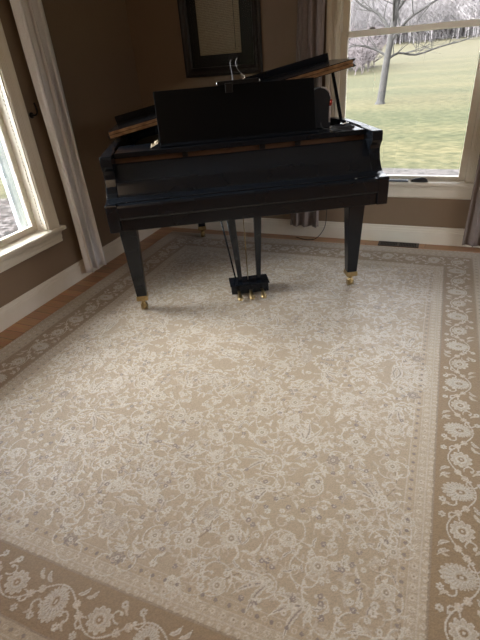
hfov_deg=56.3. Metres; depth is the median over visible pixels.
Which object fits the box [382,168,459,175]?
gravel path
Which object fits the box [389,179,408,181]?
flat device
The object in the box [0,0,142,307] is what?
wall
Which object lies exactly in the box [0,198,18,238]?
leaf litter
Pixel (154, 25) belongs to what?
wall
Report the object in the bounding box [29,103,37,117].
curtain holdback
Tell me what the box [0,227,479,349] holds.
floor
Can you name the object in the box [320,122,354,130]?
coiled cable
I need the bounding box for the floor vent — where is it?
[378,241,418,247]
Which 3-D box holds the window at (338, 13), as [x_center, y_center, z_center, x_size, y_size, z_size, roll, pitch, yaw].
[1.169,-1.801,3.079,1.180,1.880,0.231,8,33,21]
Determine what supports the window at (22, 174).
in the wall at (91, 40)
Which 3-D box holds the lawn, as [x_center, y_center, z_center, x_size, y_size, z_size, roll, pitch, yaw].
[11.343,-14.025,23.990,180.000,2.093,180.000,8,33,21]
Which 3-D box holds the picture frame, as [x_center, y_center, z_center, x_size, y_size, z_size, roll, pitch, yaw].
[-0.168,-2.337,3.265,0.655,0.980,0.030,8,33,21]
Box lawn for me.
[0,35,479,198]
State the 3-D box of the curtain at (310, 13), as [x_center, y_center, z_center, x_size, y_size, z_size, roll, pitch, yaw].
[0.473,-1.802,3.222,0.277,2.340,0.072,8,33,21]
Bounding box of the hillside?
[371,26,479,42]
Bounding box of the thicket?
[347,22,395,73]
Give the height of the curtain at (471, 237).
2.415 m
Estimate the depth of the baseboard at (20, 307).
3.20 m
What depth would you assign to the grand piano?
2.46 m
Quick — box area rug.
[0,231,479,639]
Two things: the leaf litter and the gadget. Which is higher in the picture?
the gadget
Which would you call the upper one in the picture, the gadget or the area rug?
the gadget
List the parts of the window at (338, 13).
sash, sill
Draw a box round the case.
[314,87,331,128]
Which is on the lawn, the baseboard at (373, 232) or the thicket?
the thicket
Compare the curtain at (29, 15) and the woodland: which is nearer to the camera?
the curtain at (29, 15)
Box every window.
[0,20,65,272]
[325,0,479,199]
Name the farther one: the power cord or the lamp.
the power cord
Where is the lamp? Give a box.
[216,58,259,92]
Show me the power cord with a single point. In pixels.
(326, 210)
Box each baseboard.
[0,228,159,332]
[173,218,479,247]
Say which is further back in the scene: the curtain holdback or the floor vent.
the floor vent
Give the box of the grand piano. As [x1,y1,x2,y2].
[99,53,388,308]
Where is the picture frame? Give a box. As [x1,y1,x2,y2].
[177,0,262,77]
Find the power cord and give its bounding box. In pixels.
[297,210,326,239]
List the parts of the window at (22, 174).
storm frame, sash, sill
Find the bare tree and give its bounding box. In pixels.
[348,0,479,104]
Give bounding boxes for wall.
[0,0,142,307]
[125,0,470,228]
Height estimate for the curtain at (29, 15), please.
2.396 m
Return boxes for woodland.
[350,0,479,44]
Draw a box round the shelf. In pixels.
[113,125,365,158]
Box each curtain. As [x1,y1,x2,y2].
[10,0,106,272]
[290,0,324,227]
[462,154,479,246]
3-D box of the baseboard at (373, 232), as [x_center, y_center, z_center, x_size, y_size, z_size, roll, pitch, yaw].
[1.696,-0.636,3.456,5.320,0.138,0.016,8,33,21]
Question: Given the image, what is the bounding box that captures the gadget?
[411,177,427,181]

